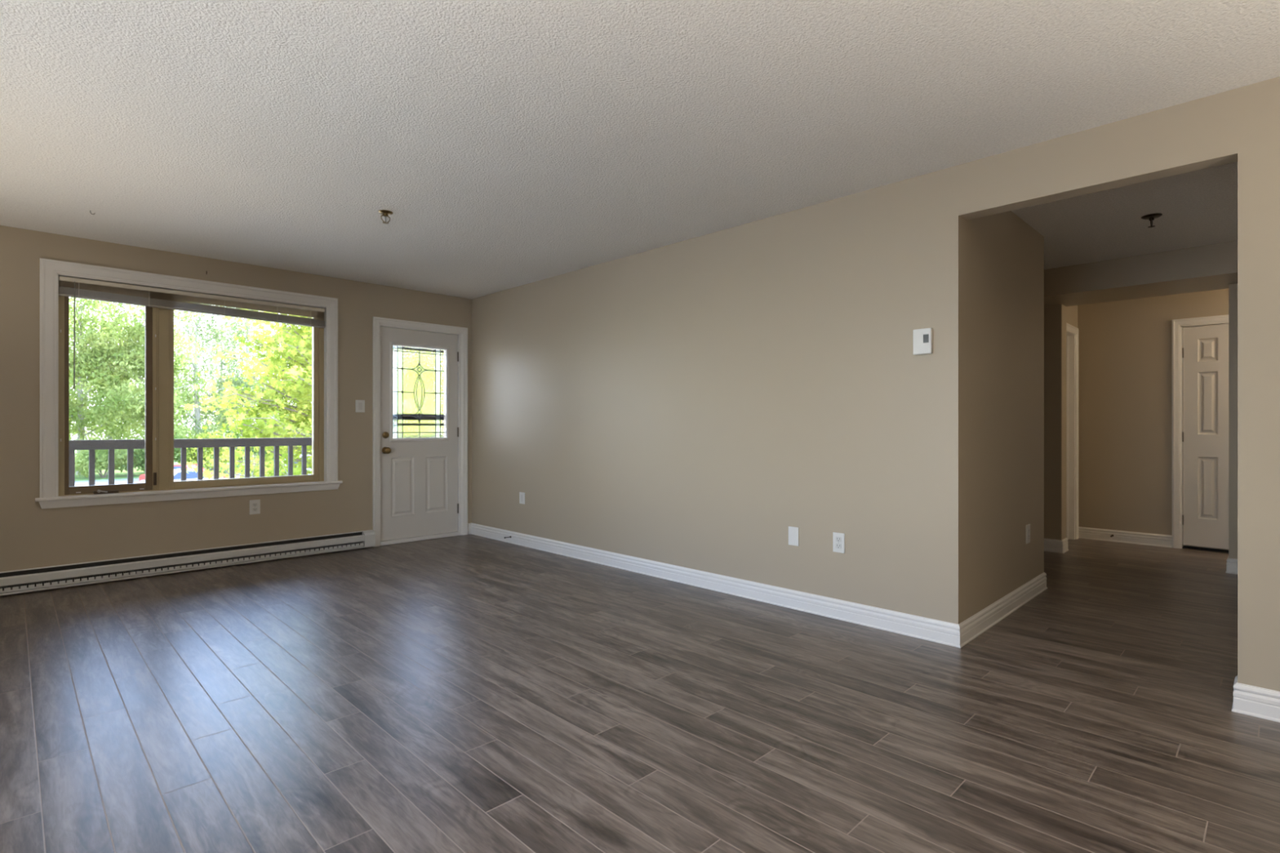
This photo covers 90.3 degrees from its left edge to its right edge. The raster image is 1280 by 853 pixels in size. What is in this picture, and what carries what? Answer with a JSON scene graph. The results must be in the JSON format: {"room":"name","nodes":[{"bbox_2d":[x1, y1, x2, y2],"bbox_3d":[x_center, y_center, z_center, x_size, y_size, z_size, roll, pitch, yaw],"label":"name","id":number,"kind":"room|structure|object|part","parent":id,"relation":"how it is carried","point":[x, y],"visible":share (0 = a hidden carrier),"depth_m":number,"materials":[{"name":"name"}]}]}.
{"room":"empty living room","nodes":[
{"label":"empty living room","id":0,"kind":"room"},
{"bbox_2d":[0,225,471,595],"bbox_3d":[-3.470,-0.105,5.048,4.908,2.440,0.170,0,0,-45],"label":"wall","id":1,"kind":"structure","parent":0,"point":[32,535],"depth_m":4.84,"materials":[{"name":"paint"}]},
{"bbox_2d":[0,529,375,595],"bbox_3d":[-3.528,1.029,4.822,3.008,0.146,0.067,0,0,-45],"label":"baseboard heater","id":2,"kind":"object","parent":1,"relation":"attached to","point":[24,580],"visible":1,"depth_m":4.80,"materials":[{"name":"metal"}]},
{"bbox_2d":[35,257,342,508],"bbox_3d":[-3.431,-0.291,5.055,1.990,1.700,0.196,0,0,-45],"label":"window","id":3,"kind":"structure","parent":1,"relation":"in","point":[55,491],"depth_m":4.82,"materials":[{"name":"paint"}]},
{"bbox_3d":[-3.873,-0.275,4.648,0.497,1.512,0.044,0,0,-45],"label":"casement sash","id":4,"kind":"part","parent":3,"relation":"part of","materials":[{"name":"clear glass"}]},
{"bbox_2d":[58,275,324,389],"bbox_3d":[-3.405,-0.650,5.021,1.738,0.781,0.048,0,0,-45],"label":"window blind","id":5,"kind":"object","parent":3,"relation":"attached to","point":[94,290],"visible":1,"depth_m":4.92,"materials":[{"name":"plastic"}]},
{"bbox_3d":[-3.410,-0.896,5.026,1.738,0.051,0.034,0,0,-45],"label":"rail","id":6,"kind":"part","parent":5,"relation":"part of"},
{"bbox_3d":[-3.246,-0.276,5.279,1.076,1.510,0.050,0,0,-45],"label":"fixed sash","id":7,"kind":"part","parent":3,"relation":"part of","materials":[{"name":"clear glass"}]},
{"bbox_2d":[249,499,260,514],"bbox_3d":[-3.162,0.661,5.228,0.078,0.118,0.008,0,0,-45],"label":"wall outlet","id":8,"kind":"object","parent":1,"relation":"attached to","point":[255,504],"visible":1,"depth_m":5.23,"materials":[{"name":"white plastic"}]},
{"bbox_2d":[355,400,364,412],"bbox_3d":[-2.559,-0.186,5.824,0.082,0.112,0.008,0,0,-45],"label":"light switch","id":9,"kind":"object","parent":1,"relation":"attached to","point":[360,404],"visible":1,"depth_m":5.82,"materials":[{"name":"white plastic"}]},
{"bbox_2d":[373,316,467,546],"bbox_3d":[-2.169,0.049,6.283,0.970,2.133,0.205,0,0,-45],"label":"door","id":10,"kind":"structure","parent":1,"relation":"in","point":[420,369],"depth_m":6.25,"materials":[{"name":"paint"}]},
{"bbox_3d":[-2.377,0.225,5.982,0.066,0.066,0.071,0,0,-45],"label":"knob","id":11,"kind":"part","parent":10,"relation":"part of","materials":[{"name":"gold metal"}]},
{"bbox_3d":[-2.347,-0.331,6.093,0.052,0.884,0.004,0,0,-45],"label":"glass panel","id":12,"kind":"part","parent":10,"relation":"part of","materials":[{"name":"white"}]},
{"bbox_3d":[-2.311,-0.331,6.129,0.049,0.884,0.004,0,0,-45],"label":"glass panel","id":13,"kind":"part","parent":10,"relation":"part of","materials":[{"name":"white"}]},
{"bbox_3d":[-2.152,-0.331,6.245,0.606,0.948,0.016,0,0,-45],"label":"lite frame","id":14,"kind":"part","parent":10,"relation":"part of","materials":[{"name":"paint"}]},
{"bbox_3d":[-2.173,-0.331,6.266,0.342,0.884,0.004,0,0,-45],"label":"glass panel","id":15,"kind":"part","parent":10,"relation":"part of","materials":[{"name":"white"}]},
{"bbox_3d":[-2.034,-0.331,6.403,0.049,0.884,0.004,0,0,-45],"label":"glass panel","id":16,"kind":"part","parent":10,"relation":"part of","materials":[{"name":"white"}]},
{"bbox_3d":[-1.998,-0.331,6.438,0.052,0.884,0.004,0,0,-45],"label":"glass panel","id":17,"kind":"part","parent":10,"relation":"part of","materials":[{"name":"white"}]},
{"bbox_2d":[467,523,471,534],"bbox_3d":[-1.760,1.059,6.608,0.042,0.112,0.017,0,0,-45],"label":"baseboard","id":18,"kind":"structure","parent":1,"relation":"attached to","point":[468,524],"depth_m":6.60,"materials":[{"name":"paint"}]},
{"bbox_2d":[0,533,1279,852],"bbox_3d":[1.380,1.175,3.190,9.350,0.120,9.794,0,0,-45],"label":"floor","id":19,"kind":"structure","parent":0,"point":[470,693],"depth_m":2.42,"materials":[{"name":"grey laminate"}]},
{"bbox_2d":[0,0,1279,299],"bbox_3d":[1.380,-1.390,3.190,9.350,0.170,9.794,0,0,-45],"label":"ceiling","id":20,"kind":"structure","parent":0,"point":[507,144],"depth_m":2.71,"materials":[{"name":"white paint"}]},
{"bbox_2d":[377,209,392,223],"bbox_3d":[-1.572,-1.289,3.936,0.085,0.071,0.085,0,0,-45],"label":"sprinkler head","id":21,"kind":"object","parent":20,"relation":"attached to","point":[385,213],"visible":1,"depth_m":3.92},
{"bbox_2d":[1141,213,1162,227],"bbox_3d":[3.171,-1.269,3.947,0.104,0.071,0.104,0,0,-45],"label":"sprinkler head","id":22,"kind":"object","parent":20,"relation":"attached to","point":[1150,217],"visible":1,"depth_m":3.93},
{"bbox_2d":[471,76,1279,691],"bbox_3d":[1.609,-0.105,3.312,0.110,2.440,9.444,0,0,-45],"label":"wall","id":23,"kind":"structure","parent":0,"point":[691,403],"depth_m":3.79,"materials":[{"name":"paint"}]},
{"bbox_2d":[519,492,524,504],"bbox_3d":[-1.105,0.671,5.971,0.006,0.108,0.085,0,0,-45],"label":"wall jack","id":24,"kind":"object","parent":23,"relation":"attached to","point":[522,495],"visible":1,"depth_m":5.97,"materials":[{"name":"white plastic"}]},
{"bbox_2d":[471,523,960,648],"bbox_3d":[-0.069,1.059,4.917,0.017,0.112,4.801,0,0,-45],"label":"baseboard","id":25,"kind":"structure","parent":23,"relation":"attached to","point":[912,625],"depth_m":4.08,"materials":[{"name":"paint"}]},
{"bbox_2d":[788,526,798,546],"bbox_3d":[0.941,0.672,3.904,0.006,0.114,0.070,0,0,-45],"label":"blank plate","id":26,"kind":"object","parent":23,"relation":"attached to","point":[793,531],"visible":1,"depth_m":3.90,"materials":[{"name":"white plastic"}]},
{"bbox_2d":[832,532,844,553],"bbox_3d":[1.151,0.673,3.690,0.008,0.114,0.072,0,0,-45],"label":"wall outlet","id":27,"kind":"object","parent":23,"relation":"attached to","point":[838,539],"visible":1,"depth_m":3.69,"materials":[{"name":"white plastic"}]},
{"bbox_2d":[835,543,840,548],"bbox_3d":[1.150,0.693,3.688,0.004,0.027,0.033,0,0,-45],"label":"receptacle","id":28,"kind":"object","parent":27,"relation":"attached to","point":[837,545],"depth_m":3.69,"materials":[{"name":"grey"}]},
{"bbox_2d":[835,537,840,542],"bbox_3d":[1.150,0.653,3.688,0.004,0.027,0.033,0,0,-45],"label":"receptacle","id":29,"kind":"object","parent":27,"relation":"attached to","point":[837,539],"depth_m":3.69,"materials":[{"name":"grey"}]},
{"bbox_2d":[913,328,932,355],"bbox_3d":[1.484,-0.446,3.343,0.022,0.135,0.095,0,0,-45],"label":"thermostat","id":30,"kind":"object","parent":23,"relation":"attached to","point":[922,338],"visible":1,"depth_m":3.33,"materials":[{"name":"white plastic"}]},
{"bbox_2d":[1231,675,1237,709],"bbox_3d":[2.368,1.059,2.533,0.127,0.112,0.017,0,0,-45],"label":"baseboard","id":31,"kind":"object","parent":23,"relation":"attached to","point":[1236,677],"visible":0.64,"depth_m":2.52,"materials":[{"name":"paint"}]},
{"bbox_2d":[1231,682,1279,722],"bbox_3d":[3.562,1.059,1.248,0.017,0.112,3.523,0,0,-45],"label":"baseboard","id":32,"kind":"structure","parent":23,"relation":"attached to","point":[1248,700],"depth_m":2.45,"materials":[{"name":"paint"}]},
{"bbox_2d":[965,210,1044,619],"bbox_3d":[2.197,-0.095,3.884,1.532,2.420,0.110,0,0,-45],"label":"wall","id":33,"kind":"structure","parent":0,"point":[1005,255],"depth_m":3.73,"materials":[{"name":"paint"}]},
{"bbox_2d":[958,572,1047,647],"bbox_3d":[2.203,1.059,3.800,1.676,0.112,0.017,0,0,-45],"label":"baseboard","id":34,"kind":"structure","parent":33,"relation":"attached to","point":[976,624],"depth_m":3.67,"materials":[{"name":"paint"}]},
{"bbox_2d":[1026,524,1030,543],"bbox_3d":[2.501,0.691,4.101,0.078,0.120,0.008,0,0,-45],"label":"wall outlet","id":35,"kind":"object","parent":33,"relation":"attached to","point":[1028,526],"visible":1,"depth_m":4.09,"materials":[{"name":"white plastic"}]},
{"bbox_2d":[1066,305,1077,328],"bbox_3d":[4.057,-0.095,6.133,0.835,2.420,0.108,0,0,-45],"label":"wall","id":36,"kind":"structure","parent":0,"point":[1071,311],"depth_m":6.22,"materials":[{"name":"paint"}]},
{"bbox_2d":[1066,322,1078,539],"bbox_3d":[4.019,0.070,6.095,0.828,2.090,0.149,0,0,-45],"label":"door","id":37,"kind":"structure","parent":36,"relation":"in","point":[1072,332],"depth_m":6.29,"materials":[{"name":"paint"}]},
{"bbox_2d":[1044,283,1237,559],"bbox_3d":[4.157,0.017,5.310,0.180,2.196,4.700,0,0,-45],"label":"wall","id":38,"kind":"structure","parent":0,"point":[1055,316],"depth_m":5.65,"materials":[{"name":"paint"}]},
{"bbox_2d":[1044,537,1063,553],"bbox_3d":[3.081,1.059,6.257,0.017,0.112,1.839,0,0,-45],"label":"baseboard","id":39,"kind":"structure","parent":38,"relation":"attached to","point":[1050,544],"depth_m":5.66,"materials":[{"name":"paint"}]},
{"bbox_2d":[1062,537,1068,552],"bbox_3d":[3.786,1.059,5.673,0.197,0.112,0.017,0,0,-45],"label":"baseboard","id":40,"kind":"structure","parent":38,"relation":"attached to","point":[1065,542],"depth_m":5.67,"materials":[{"name":"paint"}]},
{"bbox_2d":[1044,240,1237,306],"bbox_3d":[3.987,-1.193,5.141,0.660,0.224,4.700,0,0,-45],"label":"wall","id":41,"kind":"structure","parent":38,"relation":"attached to","point":[1211,267],"depth_m":4.91,"materials":[{"name":"paint"}]},
{"bbox_2d":[1225,558,1237,574],"bbox_3d":[5.104,1.059,4.213,0.017,0.112,1.810,0,0,-45],"label":"baseboard","id":42,"kind":"structure","parent":38,"relation":"attached to","point":[1232,563],"depth_m":4.83,"materials":[{"name":"paint"}]},
{"bbox_2d":[1077,288,1228,535],"bbox_3d":[5.429,-0.095,5.415,0.105,2.420,3.060,0,0,-45],"label":"wall","id":43,"kind":"structure","parent":0,"point":[1125,347],"depth_m":6.09,"materials":[{"name":"paint"}]},
{"bbox_2d":[1078,526,1172,547],"bbox_3d":[4.642,1.059,6.123,0.017,0.112,0.730,0,0,-45],"label":"baseboard","id":44,"kind":"structure","parent":43,"relation":"attached to","point":[1122,536],"depth_m":6.10,"materials":[{"name":"paint"}]},
{"bbox_2d":[1172,315,1228,553],"bbox_3d":[5.232,0.067,5.572,0.154,2.096,0.884,0,0,-45],"label":"door","id":45,"kind":"structure","parent":43,"relation":"in","point":[1200,345],"depth_m":5.74,"materials":[{"name":"paint"}]},
{"bbox_2d":[1183,544,1228,550],"bbox_3d":[4.925,-0.095,6.070,0.100,2.420,4.900,0,0,-45],"label":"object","id":46,"kind":"structure","parent":0,"point":[1184,544],"depth_m":5.78,"materials":[{"name":"paint"}]},
{"bbox_3d":[1.369,2.630,3.187,9.170,2.770,9.604,0,0,-45],"label":"wall","id":47,"kind":"structure","parent":0,"visible":0},
{"bbox_3d":[-3.718,1.312,6.103,5.100,0.205,1.674,0,0,-45],"label":"deck","id":48,"kind":"object","parent":47,"relation":"attached to","visible":0},
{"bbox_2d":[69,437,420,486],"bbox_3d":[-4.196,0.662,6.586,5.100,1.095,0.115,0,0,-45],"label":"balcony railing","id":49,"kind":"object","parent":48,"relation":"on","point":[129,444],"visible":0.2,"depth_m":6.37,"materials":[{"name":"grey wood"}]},
{"bbox_3d":[-4.187,0.166,6.577,5.100,0.088,0.090,0,0,-45],"label":"rail","id":50,"kind":"part","parent":49,"relation":"part of","materials":[{"name":"grey wood"}]},
{"label":"outside","id":51,"kind":"structure","parent":0,"visible":0},
{"bbox_2d":[75,473,259,486],"bbox_3d":[-10.755,4.065,39.301,280.000,0.300,51.000,0,0,-45],"label":"asphalt","id":52,"kind":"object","parent":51,"point":[135,480],"depth_m":44.91,"materials":[{"name":"grey asphalt"}]},
{"bbox_2d":[138,468,224,483],"bbox_3d":[-25.838,3.175,36.473,1.790,1.480,4.313,0,0,42],"label":"parked car","id":53,"kind":"object","parent":52,"relation":"on","point":[193,475],"visible":0.09,"depth_m":35.77,"materials":[{"name":"white paint"}]},
{"bbox_2d":[138,463,228,481],"bbox_3d":[-29.142,3.165,40.810,4.413,1.500,1.790,0,0,-8],"label":"parked car","id":54,"kind":"object","parent":52,"relation":"on","point":[142,477],"visible":0.07,"depth_m":40.05,"materials":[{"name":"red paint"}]},
{"bbox_2d":[183,308,311,479],"bbox_3d":[-5.895,0.467,13.676,6.036,7.107,6.004,0,0,-11],"label":"maple tree","id":55,"kind":"object","parent":52,"relation":"on","point":[301,379],"visible":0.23,"depth_m":12.07,"materials":[{"name":"green plant"}]},
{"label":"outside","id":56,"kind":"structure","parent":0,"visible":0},
{"bbox_2d":[75,448,284,480],"bbox_3d":[-84.611,4.040,113.935,280.000,0.350,159.000,0,0,-45],"label":"grass","id":57,"kind":"structure","parent":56,"point":[117,474],"depth_m":51.98,"materials":[{"name":"green plant"}]},
{"bbox_2d":[69,331,93,450],"bbox_3d":[-60.568,-4.167,64.205,8.748,16.557,8.895,0,0,-29],"label":"tree","id":58,"kind":"object","parent":57,"relation":"on","point":[75,433],"visible":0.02,"depth_m":66.10,"materials":[{"name":"green plant"}]},
{"bbox_2d":[69,297,145,475],"bbox_3d":[-45.276,-4.167,51.404,8.830,16.557,8.103,0,0,-14],"label":"tree","id":59,"kind":"object","parent":57,"relation":"on","point":[77,415],"visible":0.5,"depth_m":50.75,"materials":[{"name":"green plant"}]},
{"bbox_2d":[69,306,145,439],"bbox_3d":[-55.424,-4.167,66.383,8.895,16.557,8.748,0,0,-14],"label":"tree","id":60,"kind":"object","parent":57,"relation":"on","point":[138,429],"visible":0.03,"depth_m":65.81,"materials":[{"name":"green plant"}]},
{"bbox_2d":[75,448,140,478],"bbox_3d":[-40.260,2.541,48.137,4.412,2.896,4.045,0,0,-45],"label":"shrub","id":61,"kind":"object","parent":57,"relation":"on","point":[101,457],"visible":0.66,"depth_m":47.39,"materials":[{"name":"green plant"}]},
{"bbox_3d":[-40.406,2.973,47.941,2.224,2.031,1.939,0,0,-45],"label":"stem","id":62,"kind":"part","parent":61,"relation":"part of","materials":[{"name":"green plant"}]},
{"bbox_2d":[84,301,212,453],"bbox_3d":[-40.682,-4.592,52.485,8.529,17.428,9.295,0,0,-22],"label":"tree","id":63,"kind":"object","parent":57,"relation":"on","point":[135,369],"visible":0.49,"depth_m":51.38,"materials":[{"name":"green plant"}]},
{"bbox_2d":[125,312,195,439],"bbox_3d":[-55.995,-4.544,73.864,8.051,17.312,8.368,0,0,2],"label":"tree","id":64,"kind":"object","parent":57,"relation":"on","point":[144,313],"visible":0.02,"depth_m":74.30,"materials":[{"name":"green plant"}]},
{"bbox_2d":[133,435,194,472],"bbox_3d":[-38.060,2.360,50.835,4.234,3.249,3.565,0,0,-45],"label":"shrub","id":65,"kind":"object","parent":57,"relation":"on","point":[140,453],"visible":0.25,"depth_m":49.32,"materials":[{"name":"green plant"}]},
{"bbox_2d":[142,302,248,463],"bbox_3d":[-40.442,-4.990,58.623,8.397,18.223,8.690,0,0,-1],"label":"tree","id":66,"kind":"object","parent":57,"relation":"on","point":[197,418],"visible":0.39,"depth_m":58.39,"materials":[{"name":"green plant"}]},
{"bbox_2d":[177,431,244,471],"bbox_3d":[-35.472,2.150,52.961,5.134,3.673,4.243,0,0,-45],"label":"shrub","id":67,"kind":"object","parent":57,"relation":"on","point":[206,451],"visible":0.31,"depth_m":52.22,"materials":[{"name":"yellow plant"}]},
{"bbox_3d":[-35.501,2.522,52.653,2.665,2.927,2.322,0,0,-45],"label":"stem","id":68,"kind":"part","parent":67,"relation":"part of","materials":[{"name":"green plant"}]},
{"bbox_2d":[185,317,253,453],"bbox_3d":[-50.246,-4.544,76.385,8.368,17.312,8.051,0,0,17],"label":"tree","id":69,"kind":"object","parent":57,"relation":"on","point":[223,364],"visible":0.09,"depth_m":76.11,"materials":[{"name":"green plant"}]},
{"bbox_2d":[190,307,292,462],"bbox_3d":[-39.025,-5.435,63.053,9.125,19.134,8.817,0,0,-14],"label":"tree","id":70,"kind":"object","parent":57,"relation":"on","point":[234,322],"visible":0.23,"depth_m":61.62,"materials":[{"name":"green plant"}]},
{"bbox_2d":[225,413,292,468],"bbox_3d":[-33.132,1.301,55.898,5.325,5.359,4.621,0,0,-45],"label":"shrub","id":71,"kind":"object","parent":57,"relation":"on","point":[237,436],"visible":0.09,"depth_m":55.32,"materials":[{"name":"green plant"}]},
{"bbox_3d":[-33.222,1.995,55.752,2.556,3.970,2.227,0,0,-45],"label":"stem","id":72,"kind":"part","parent":71,"relation":"part of","materials":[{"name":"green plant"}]},
{"bbox_2d":[239,327,292,453],"bbox_3d":[-47.699,-4.544,82.112,8.051,17.312,8.368,0,0,33],"label":"tree","id":73,"kind":"object","parent":57,"relation":"on","point":[267,327],"visible":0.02,"depth_m":81.80,"materials":[{"name":"green plant"}]},
{"bbox_2d":[250,330,311,455],"bbox_3d":[-34.328,-2.982,64.690,8.644,14.208,8.857,0,0,-7],"label":"tree","id":74,"kind":"object","parent":57,"relation":"on","point":[293,402],"visible":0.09,"depth_m":63.07,"materials":[{"name":"green plant"}]}
]}

